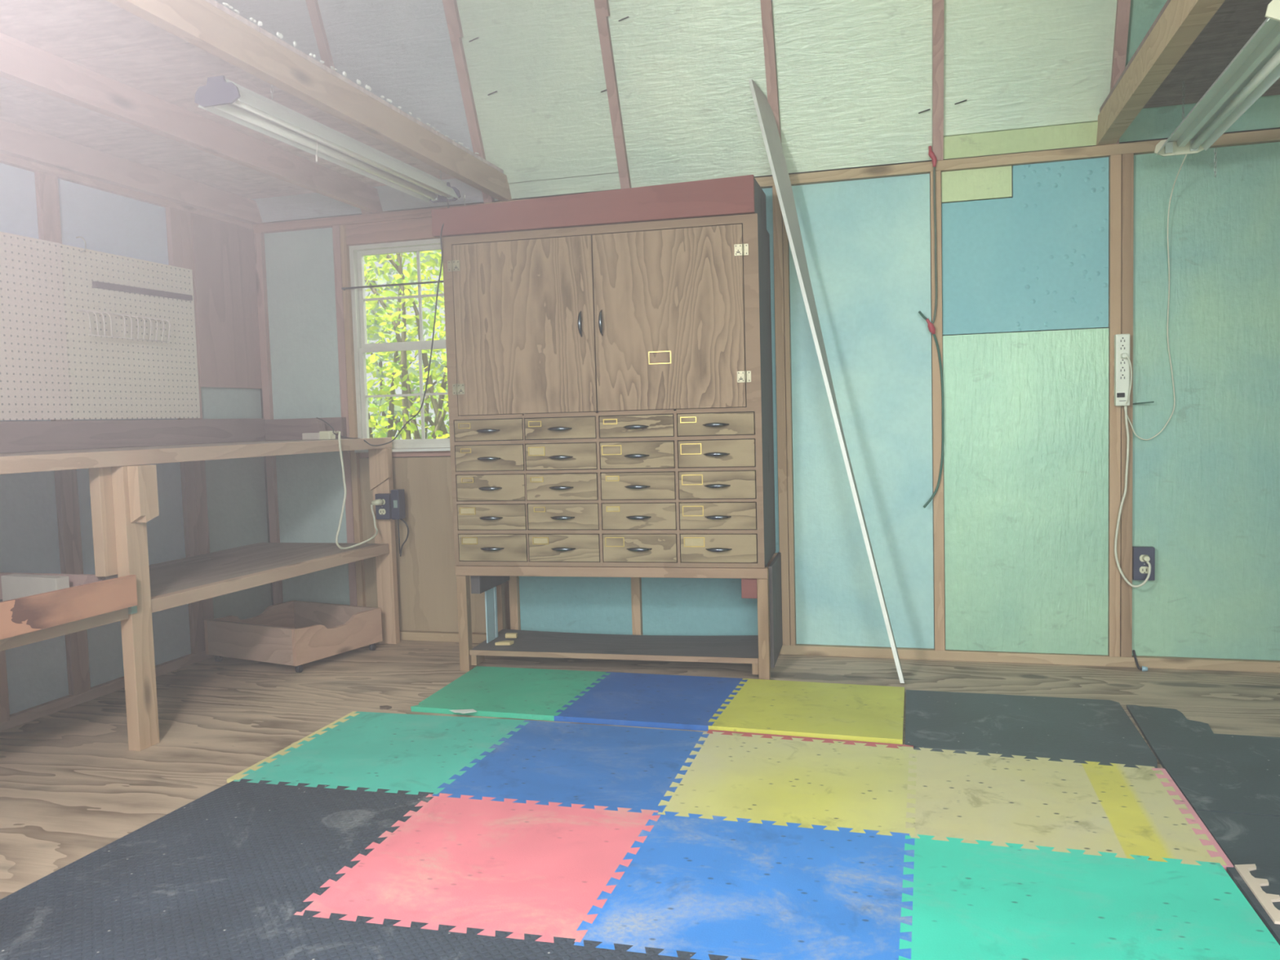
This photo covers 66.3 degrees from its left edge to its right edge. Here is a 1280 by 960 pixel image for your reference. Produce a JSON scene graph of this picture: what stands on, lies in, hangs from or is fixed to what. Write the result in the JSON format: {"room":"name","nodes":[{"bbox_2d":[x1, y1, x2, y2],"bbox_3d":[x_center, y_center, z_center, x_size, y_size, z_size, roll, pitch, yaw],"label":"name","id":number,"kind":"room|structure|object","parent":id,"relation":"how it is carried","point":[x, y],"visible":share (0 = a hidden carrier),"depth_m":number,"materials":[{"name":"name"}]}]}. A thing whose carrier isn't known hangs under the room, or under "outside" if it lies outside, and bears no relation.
{"room":"workshop shed","nodes":[
{"label":"workshop shed","id":0,"kind":"room"},
{"bbox_2d":[0,152,271,732],"bbox_3d":[-2.297,-0.590,2.803,0.109,2.900,3.824,-1,4,16],"label":"wall","id":1,"kind":"structure","parent":0,"point":[213,505],"depth_m":3.93,"materials":[{"name":"paint"}]},
{"bbox_2d":[0,231,71,420],"bbox_3d":[-2.164,-0.498,3.075,0.006,0.624,0.865,-1,4,16],"label":"pegboard","id":2,"kind":"object","parent":1,"relation":"attached to","point":[34,380],"visible":1,"depth_m":3.35,"materials":[{"name":"white wood"}]},
{"bbox_2d":[60,244,199,419],"bbox_3d":[-1.960,-0.549,3.810,0.006,0.622,0.658,-1,4,16],"label":"pegboard","id":3,"kind":"object","parent":1,"relation":"attached to","point":[110,378],"visible":0.93,"depth_m":3.77,"materials":[{"name":"white wood"}]},
{"bbox_2d":[75,236,85,252],"bbox_3d":[-2.024,-0.851,3.536,0.024,0.054,0.039,-1,4,16],"label":"hook","id":4,"kind":"object","parent":3,"relation":"attached to","point":[76,237],"visible":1,"depth_m":3.55,"materials":[{"name":"metal"}]},
{"bbox_2d":[75,309,170,342],"bbox_3d":[-1.954,-0.583,3.726,0.050,0.095,0.420,-1,4,16],"label":"wire rack","id":5,"kind":"object","parent":3,"relation":"attached to","point":[87,312],"visible":1,"depth_m":3.72,"materials":[{"name":"white metal"}]},
{"bbox_2d":[92,280,192,300],"bbox_3d":[-1.942,-0.740,3.845,0.014,0.028,0.507,-1,4,16],"label":"bar","id":6,"kind":"object","parent":3,"relation":"attached to","point":[100,285],"visible":1,"depth_m":3.81,"materials":[{"name":"metal"}]},
{"bbox_2d":[0,0,503,199],"bbox_3d":[-1.666,-1.161,2.532,1.268,0.014,3.618,-1,4,16],"label":"ceiling","id":7,"kind":"structure","parent":0,"point":[101,37],"depth_m":3.00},
{"bbox_2d":[270,84,273,99],"bbox_3d":[-1.029,-1.125,2.733,0.007,0.122,0.007,-1,4,16],"label":"chain","id":8,"kind":"object","parent":7,"relation":"hanging from","point":[271,84],"visible":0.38,"depth_m":2.73,"materials":[{"name":"metal"}]},
{"bbox_2d":[222,2,479,154],"bbox_3d":[-0.866,-1.230,3.033,0.013,0.015,1.709,-1,4,16],"label":"torn fibre","id":9,"kind":"object","parent":7,"relation":"on","point":[259,23],"visible":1,"depth_m":2.84,"materials":[{"name":"white"}]},
{"bbox_2d":[0,640,1279,899],"bbox_3d":[0.142,0.855,2.175,5.105,0.040,3.920,-1,4,16],"label":"floor","id":10,"kind":"structure","parent":0,"point":[72,785],"depth_m":3.31,"materials":[{"name":"brown wood"}]},
{"bbox_2d":[0,881,297,959],"bbox_3d":[-1.080,0.891,1.744,0.670,0.010,0.636,-1,4,16],"label":"foam mat","id":11,"kind":"object","parent":10,"relation":"on","point":[40,922],"visible":0.88,"depth_m":1.91,"materials":[{"name":"black rubber"}]},
{"bbox_2d":[0,417,399,751],"bbox_3d":[-1.771,0.314,3.170,0.693,1.022,2.747,-1,4,16],"label":"workbench","id":12,"kind":"object","parent":10,"relation":"on","point":[124,497],"visible":0.94,"depth_m":3.35,"materials":[{"name":"brown wood"}]},
{"bbox_2d":[0,572,137,639],"bbox_3d":[-1.902,0.359,2.681,0.596,0.094,0.731,-1,4,16],"label":"crate","id":13,"kind":"object","parent":12,"relation":"on","point":[87,595],"visible":0.82,"depth_m":2.73,"materials":[{"name":"brown wood"}]},
{"bbox_2d":[0,573,69,601],"bbox_3d":[-1.835,0.333,2.972,0.236,0.084,0.044,0,4,21],"label":"foam block","id":14,"kind":"object","parent":13,"relation":"in","point":[14,586],"visible":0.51,"depth_m":2.95,"materials":[{"name":"white plastic"}]},
{"bbox_2d":[0,439,342,456],"bbox_3d":[-1.810,-0.082,3.136,0.644,0.018,2.715,-1,4,16],"label":"countertop","id":15,"kind":"structure","parent":12,"relation":"on","point":[28,453],"depth_m":3.49,"materials":[{"name":"brown wood"}]},
{"bbox_2d":[106,542,378,596],"bbox_3d":[-1.806,0.386,3.153,0.631,0.018,2.685,-1,4,16],"label":"shelf","id":16,"kind":"object","parent":12,"relation":"attached to","point":[217,573],"depth_m":3.75,"materials":[{"name":"brown wood"}]},
{"bbox_2d":[302,432,319,439],"bbox_3d":[-1.430,-0.191,4.287,0.086,0.031,0.041,-1,4,16],"label":"socket","id":17,"kind":"object","parent":12,"relation":"attached to","point":[306,436],"depth_m":4.27,"materials":[{"name":"beige plastic"}]},
{"bbox_2d":[310,418,325,432],"bbox_3d":[-1.425,-0.226,4.335,0.060,0.092,0.045,-1,4,16],"label":"power adapter","id":18,"kind":"object","parent":12,"relation":"on","point":[317,425],"visible":0.71,"depth_m":4.32,"materials":[{"name":"plastic"}]},
{"bbox_2d":[302,431,377,549],"bbox_3d":[-1.244,0.030,4.172,0.253,0.481,0.498,-4,4,-32],"label":"power strip","id":19,"kind":"object","parent":12,"relation":"on","point":[322,435],"visible":1,"depth_m":4.14,"materials":[{"name":"beige plastic"}]},
{"bbox_2d":[371,493,391,519],"bbox_3d":[-1.131,0.118,4.291,0.068,0.112,0.077,-1,4,16],"label":"outlet","id":20,"kind":"object","parent":12,"relation":"attached to","point":[382,502],"visible":1,"depth_m":4.29,"materials":[{"name":"beige plastic"}]},
{"bbox_2d":[378,508,386,514],"bbox_3d":[-1.130,0.139,4.293,0.034,0.025,0.003,-1,4,16],"label":"receptacle","id":21,"kind":"object","parent":20,"relation":"attached to","point":[381,511],"depth_m":4.29,"materials":[{"name":"beige plastic"}]},
{"bbox_2d":[391,488,408,556],"bbox_3d":[-1.056,0.193,4.322,0.060,0.302,0.066,-1,4,16],"label":"switch","id":22,"kind":"object","parent":12,"relation":"attached to","point":[397,495],"visible":1,"depth_m":4.30,"materials":[{"name":"black plastic"}]},
{"bbox_2d":[28,778,434,912],"bbox_3d":[-0.910,0.849,2.328,0.656,0.010,0.655,-1,4,16],"label":"foam mat","id":23,"kind":"object","parent":10,"relation":"on","point":[244,842],"visible":0.88,"depth_m":2.27,"materials":[{"name":"black rubber"}]},
{"bbox_2d":[204,600,382,672],"bbox_3d":[-1.476,0.662,4.191,0.544,0.180,0.470,0,4,28],"label":"crate","id":24,"kind":"object","parent":10,"relation":"on","point":[296,633],"visible":1,"depth_m":4.07,"materials":[{"name":"brown wood"}]},
{"bbox_2d":[226,711,360,782],"bbox_3d":[-1.039,0.810,3.007,0.038,0.010,0.636,-1,4,16],"label":"strip","id":25,"kind":"object","parent":10,"relation":"on","point":[237,776],"visible":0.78,"depth_m":2.95,"materials":[{"name":"yellow rubber"}]},
{"bbox_2d":[233,711,528,795],"bbox_3d":[-0.740,0.807,2.925,0.626,0.010,0.660,-1,4,16],"label":"foam mat","id":26,"kind":"object","parent":10,"relation":"on","point":[415,753],"visible":0.85,"depth_m":2.88,"materials":[{"name":"green rubber"}]},
{"bbox_2d":[379,705,391,709],"bbox_3d":[-0.879,0.784,3.376,0.045,0.006,0.030,-1,4,16],"label":"dry leaf","id":27,"kind":"object","parent":10,"relation":"on","point":[383,707],"visible":1,"depth_m":3.37,"materials":[{"name":"brown plant"}]},
{"bbox_2d":[231,910,577,959],"bbox_3d":[-0.482,0.883,1.596,0.603,0.010,0.630,-1,4,16],"label":"foam mat","id":28,"kind":"object","parent":10,"relation":"on","point":[306,936],"visible":0.94,"depth_m":1.82,"materials":[{"name":"black rubber"}]},
{"bbox_2d":[293,793,660,942],"bbox_3d":[-0.330,0.842,2.176,0.626,0.010,0.644,-1,4,16],"label":"foam mat","id":29,"kind":"object","parent":10,"relation":"on","point":[463,863],"visible":0.84,"depth_m":2.12,"materials":[{"name":"rubber"}]},
{"bbox_2d":[410,666,610,720],"bbox_3d":[-0.448,0.758,3.514,0.557,0.018,0.557,-1,4,16],"label":"foam mat","id":30,"kind":"object","parent":10,"relation":"on","point":[521,693],"visible":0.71,"depth_m":3.46,"materials":[{"name":"green rubber"}]},
{"bbox_2d":[449,709,476,713],"bbox_3d":[-0.588,0.768,3.249,0.096,0.001,0.044,-2,4,-3],"label":"paper scrap","id":31,"kind":"object","parent":30,"relation":"on","point":[461,711],"visible":1,"depth_m":3.25,"materials":[{"name":"white paper"}]},
{"bbox_2d":[431,720,709,813],"bbox_3d":[-0.165,0.800,2.773,0.625,0.010,0.646,-1,4,16],"label":"foam mat","id":32,"kind":"object","parent":10,"relation":"on","point":[590,766],"visible":0.77,"depth_m":2.72,"materials":[{"name":"blue rubber"}]},
{"bbox_2d":[454,551,782,679],"bbox_3d":[-0.071,0.522,3.910,1.232,0.417,0.429,-1,4,13],"label":"stand","id":33,"kind":"object","parent":10,"relation":"on","point":[762,651],"visible":0.79,"depth_m":3.79,"materials":[{"name":"brown wood"}]},
{"bbox_2d":[484,587,495,643],"bbox_3d":[-0.610,0.550,3.986,0.005,0.212,0.073,-1,4,16],"label":"panel","id":34,"kind":"object","parent":33,"relation":"on","point":[489,594],"visible":0.93,"depth_m":3.98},
{"bbox_2d":[493,586,497,637],"bbox_3d":[-0.595,0.545,4.041,0.005,0.210,0.018,-1,4,16],"label":"panel","id":35,"kind":"object","parent":33,"relation":"on","point":[494,588],"visible":1,"depth_m":4.04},
{"bbox_2d":[494,640,514,645],"bbox_3d":[-0.541,0.651,3.916,0.070,0.012,0.034,-1,4,4],"label":"scrap","id":36,"kind":"object","parent":33,"relation":"on","point":[501,642],"visible":1,"depth_m":3.90,"materials":[{"name":"beige wood"}]},
{"bbox_2d":[505,632,517,638],"bbox_3d":[-0.528,0.639,4.025,0.048,0.018,0.024,-1,4,7],"label":"scrap","id":37,"kind":"object","parent":33,"relation":"on","point":[508,635],"visible":1,"depth_m":4.01,"materials":[{"name":"beige wood"}]},
{"bbox_2d":[431,174,775,568],"bbox_3d":[-0.125,-0.395,3.843,1.237,1.421,0.467,-1,4,13],"label":"cabinet","id":38,"kind":"object","parent":33,"relation":"on","point":[609,355],"visible":1,"depth_m":3.64,"materials":[{"name":"brown wood"}]},
{"bbox_2d":[471,629,758,657],"bbox_3d":[-0.077,0.662,3.897,1.134,0.036,0.358,-1,4,13],"label":"shelf","id":39,"kind":"object","parent":33,"relation":"attached to","point":[528,643],"depth_m":3.85,"materials":[{"name":"grey wood"}]},
{"bbox_2d":[554,671,747,731],"bbox_3d":[0.053,0.753,3.370,0.557,0.018,0.566,-1,4,16],"label":"foam mat","id":40,"kind":"object","parent":10,"relation":"on","point":[681,702],"visible":0.87,"depth_m":3.31,"materials":[{"name":"blue rubber"}]},
{"bbox_2d":[557,939,756,959],"bbox_3d":[0.083,0.877,1.448,0.611,0.010,0.628,-1,4,16],"label":"foam mat","id":41,"kind":"object","parent":10,"relation":"on","point":[588,951],"visible":0.93,"depth_m":1.76,"materials":[{"name":"grey rubber"}]},
{"bbox_2d":[573,811,915,959],"bbox_3d":[0.248,0.836,2.023,0.618,0.010,0.629,-1,4,16],"label":"foam mat","id":42,"kind":"object","parent":10,"relation":"on","point":[735,890],"visible":0.92,"depth_m":1.97,"materials":[{"name":"blue rubber"}]},
{"bbox_2d":[657,731,916,835],"bbox_3d":[0.413,0.794,2.607,0.628,0.010,0.652,-1,4,16],"label":"foam mat","id":43,"kind":"object","parent":10,"relation":"on","point":[859,787],"visible":0.88,"depth_m":2.55,"materials":[{"name":"yellow rubber"}]},
{"bbox_2d":[708,678,904,744],"bbox_3d":[0.560,0.748,3.213,0.592,0.018,0.582,-1,4,16],"label":"foam mat","id":44,"kind":"object","parent":10,"relation":"on","point":[836,711],"visible":0.81,"depth_m":3.15,"materials":[{"name":"yellow rubber"}]},
{"bbox_2d":[706,729,913,748],"bbox_3d":[0.495,0.773,2.902,0.608,0.010,0.036,0,4,19],"label":"strip","id":45,"kind":"object","parent":10,"relation":"on","point":[710,731],"visible":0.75,"depth_m":2.90,"materials":[{"name":"rubber"}]},
{"bbox_2d":[748,79,904,683],"bbox_3d":[0.700,-0.398,3.613,0.596,2.222,0.098,1,5,40],"label":"board","id":46,"kind":"object","parent":10,"relation":"on","point":[768,126],"visible":1,"depth_m":3.64,"materials":[{"name":"paint"}]},
{"bbox_2d":[905,689,1157,768],"bbox_3d":[1.154,0.749,2.983,0.666,0.010,0.655,-1,4,16],"label":"foam mat","id":47,"kind":"object","parent":10,"relation":"on","point":[1056,729],"visible":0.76,"depth_m":2.95,"materials":[{"name":"black rubber"}]},
{"bbox_2d":[905,747,1226,865],"bbox_3d":[0.993,0.790,2.420,0.646,0.010,0.636,-1,4,16],"label":"foam mat","id":48,"kind":"object","parent":10,"relation":"on","point":[1092,807],"visible":0.89,"depth_m":2.36,"materials":[{"name":"yellow rubber"}]},
{"bbox_2d":[898,834,1279,959],"bbox_3d":[0.829,0.831,1.846,0.655,0.010,0.635,-1,4,16],"label":"foam mat","id":49,"kind":"object","parent":10,"relation":"on","point":[983,900],"visible":0.96,"depth_m":1.88,"materials":[{"name":"green rubber"}]},
{"bbox_2d":[1132,649,1147,671],"bbox_3d":[1.837,0.665,3.605,0.024,0.063,0.085,-2,4,-9],"label":"cable","id":50,"kind":"object","parent":10,"relation":"on","point":[1144,668],"visible":1,"depth_m":3.60,"materials":[{"name":"black plastic"}]},
{"bbox_2d":[1151,768,1233,870],"bbox_3d":[1.294,0.788,2.315,0.032,0.010,0.577,-1,4,16],"label":"strip","id":51,"kind":"object","parent":10,"relation":"on","point":[1197,820],"visible":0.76,"depth_m":2.26,"materials":[{"name":"rubber"}]},
{"bbox_2d":[1126,704,1279,816],"bbox_3d":[1.721,0.754,2.658,0.600,0.010,0.865,-1,4,16],"label":"foam mat","id":52,"kind":"object","parent":10,"relation":"on","point":[1240,774],"visible":0.97,"depth_m":2.62,"materials":[{"name":"black rubber"}]},
{"bbox_2d":[1195,810,1279,945],"bbox_3d":[1.516,0.801,1.954,0.618,0.016,0.595,-1,4,16],"label":"foam mat","id":53,"kind":"object","parent":10,"relation":"on","point":[1244,838],"depth_m":2.08,"materials":[{"name":"black rubber"}]},
{"bbox_2d":[214,0,1279,222],"bbox_3d":[0.068,-1.834,2.014,5.105,1.551,3.938,-1,4,16],"label":"ceiling","id":54,"kind":"structure","parent":0,"point":[563,97],"depth_m":3.76,"materials":[{"name":"green wood"}]},
{"bbox_2d":[0,119,271,224],"bbox_3d":[-2.239,-1.102,2.767,0.038,0.099,3.756,-1,4,16],"label":"joist","id":55,"kind":"object","parent":54,"relation":"attached to","point":[16,140],"visible":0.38,"depth_m":3.69,"materials":[{"name":"brown wood"}]},
{"bbox_2d":[0,32,390,213],"bbox_3d":[-1.644,-1.108,2.602,0.038,0.099,3.756,-1,4,16],"label":"joist","id":56,"kind":"object","parent":54,"relation":"attached to","point":[22,63],"visible":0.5,"depth_m":3.08,"materials":[{"name":"brown wood"}]},
{"bbox_2d":[106,0,516,201],"bbox_3d":[-1.053,-1.114,2.437,0.040,0.099,3.756,-1,4,16],"label":"joist","id":57,"kind":"object","parent":54,"relation":"attached to","point":[199,23],"visible":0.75,"depth_m":2.77,"materials":[{"name":"brown wood"}]},
{"bbox_2d":[1093,0,1225,146],"bbox_3d":[1.204,-1.138,1.809,0.062,0.099,3.756,-1,4,16],"label":"joist","id":58,"kind":"object","parent":54,"relation":"attached to","point":[1182,21],"visible":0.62,"depth_m":2.76,"materials":[{"name":"brown wood"}]},
{"bbox_2d":[253,128,1279,672],"bbox_3d":[0.623,-0.293,3.948,5.105,2.000,0.105,-1,4,16],"label":"wall","id":59,"kind":"structure","parent":0,"point":[1044,257],"depth_m":3.73,"materials":[{"name":"blue paint"}]},
{"bbox_2d":[341,280,443,290],"bbox_3d":[-0.999,-0.859,4.296,0.695,0.013,0.018,-1,4,16],"label":"curtain rod","id":60,"kind":"object","parent":59,"relation":"attached to","point":[432,282],"visible":0.83,"depth_m":4.32,"materials":[{"name":"metal"}]},
{"bbox_2d":[349,238,450,453],"bbox_3d":[-0.977,-0.593,4.355,0.650,0.928,0.097,-1,4,16],"label":"window","id":61,"kind":"structure","parent":59,"relation":"in","point":[357,253],"depth_m":4.40,"materials":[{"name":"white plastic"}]},
{"bbox_2d":[918,311,944,507],"bbox_3d":[1.114,-0.268,3.737,0.092,0.755,0.028,-1,4,8],"label":"cord","id":62,"kind":"object","parent":59,"relation":"hanging from","point":[931,328],"visible":1,"depth_m":3.73,"materials":[{"name":"plastic"}]},
{"bbox_2d":[928,146,937,323],"bbox_3d":[1.108,-0.923,3.699,0.031,0.665,0.019,-2,4,-10],"label":"cord","id":63,"kind":"object","parent":59,"relation":"hanging from","point":[931,153],"visible":1,"depth_m":3.70,"materials":[{"name":"red plastic"}]},
{"bbox_2d":[1114,333,1151,587],"bbox_3d":[1.789,-0.068,3.556,0.116,0.921,0.057,-1,4,16],"label":"power strip","id":64,"kind":"object","parent":59,"relation":"attached to","point":[1122,341],"visible":1,"depth_m":3.54,"materials":[{"name":"white plastic"}]},
{"bbox_2d":[1116,392,1124,397],"bbox_3d":[1.742,-0.307,3.546,0.026,0.016,0.003,-1,4,16],"label":"switch","id":65,"kind":"object","parent":64,"relation":"attached to","point":[1118,394],"depth_m":3.54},
{"bbox_2d":[1132,546,1155,580],"bbox_3d":[1.847,0.307,3.588,0.071,0.122,0.061,-1,4,16],"label":"wall outlet","id":66,"kind":"object","parent":59,"relation":"attached to","point":[1140,554],"visible":0.96,"depth_m":3.58,"materials":[{"name":"black plastic"}]},
{"bbox_2d":[1139,566,1148,573],"bbox_3d":[1.847,0.329,3.585,0.034,0.025,0.003,-1,4,16],"label":"receptacle","id":67,"kind":"object","parent":66,"relation":"attached to","point":[1142,569],"depth_m":3.58,"materials":[{"name":"beige plastic"}]},
{"bbox_2d":[1139,555,1148,561],"bbox_3d":[1.845,0.286,3.582,0.034,0.025,0.003,-1,4,16],"label":"plug","id":68,"kind":"object","parent":66,"relation":"attached to","point":[1141,557],"depth_m":3.58,"materials":[{"name":"beige plastic"}]},
{"bbox_2d":[1133,401,1154,404],"bbox_3d":[1.824,-0.280,3.552,0.006,0.010,0.074,-5,5,-41],"label":"nail","id":69,"kind":"object","parent":59,"relation":"attached to","point":[1145,402],"visible":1,"depth_m":3.55,"materials":[{"name":"silver metal"}]},
{"bbox_2d":[1099,0,1279,112],"bbox_3d":[1.796,-1.197,1.569,1.332,0.014,3.618,-1,4,16],"label":"ceiling","id":70,"kind":"structure","parent":0,"point":[1234,23],"depth_m":2.93,"materials":[{"name":"brown wood"}]},
{"bbox_2d":[1124,0,1279,440],"bbox_3d":[1.650,-0.680,2.841,0.230,1.173,1.462,0,4,17],"label":"light","id":71,"kind":"object","parent":70,"relation":"hanging from","point":[1255,68],"depth_m":2.74,"materials":[{"name":"metal"}]},
{"bbox_2d":[1164,142,1173,153],"bbox_3d":[1.758,-1.104,3.256,0.022,0.034,0.013,-1,4,16],"label":"socket","id":72,"kind":"object","parent":71,"relation":"attached to","point":[1169,145],"depth_m":3.25,"materials":[{"name":"plastic"}]},
{"bbox_2d":[1190,139,1198,151],"bbox_3d":[1.830,-1.105,3.233,0.022,0.034,0.013,-1,4,16],"label":"socket","id":73,"kind":"object","parent":71,"relation":"attached to","point":[1192,148],"depth_m":3.23,"materials":[{"name":"plastic"}]},
{"label":"outside","id":74,"kind":"structure","parent":0,"visible":0},
{"bbox_3d":[0.069,1.296,3.641,14.000,0.100,17.000,-1,4,16],"label":"ground","id":75,"kind":"structure","parent":74,"visible":0},
{"bbox_2d":[363,249,449,439],"bbox_3d":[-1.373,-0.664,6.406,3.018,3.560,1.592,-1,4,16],"label":"leafy tree","id":76,"kind":"object","parent":75,"relation":"on","point":[406,403],"visible":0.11,"depth_m":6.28,"materials":[{"name":"green plant"}]},
{"bbox_3d":[-0.753,-1.193,3.692,0.007,0.122,0.007,-1,4,16],"label":"chain","id":77,"kind":"object","parent":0,"visible":0},
{"bbox_2d":[194,75,460,446],"bbox_3d":[-1.221,-0.603,3.469,0.878,1.009,1.616,-1,4,17],"label":"light","id":78,"kind":"object","parent":77,"relation":"hanging from","point":[223,97],"depth_m":2.98,"materials":[{"name":"metal"}]},
{"bbox_2d":[431,191,438,200],"bbox_3d":[-0.788,-1.091,3.760,0.022,0.034,0.012,-1,4,16],"label":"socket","id":79,"kind":"object","parent":78,"relation":"attached to","point":[436,196],"depth_m":3.75,"materials":[{"name":"plastic"}]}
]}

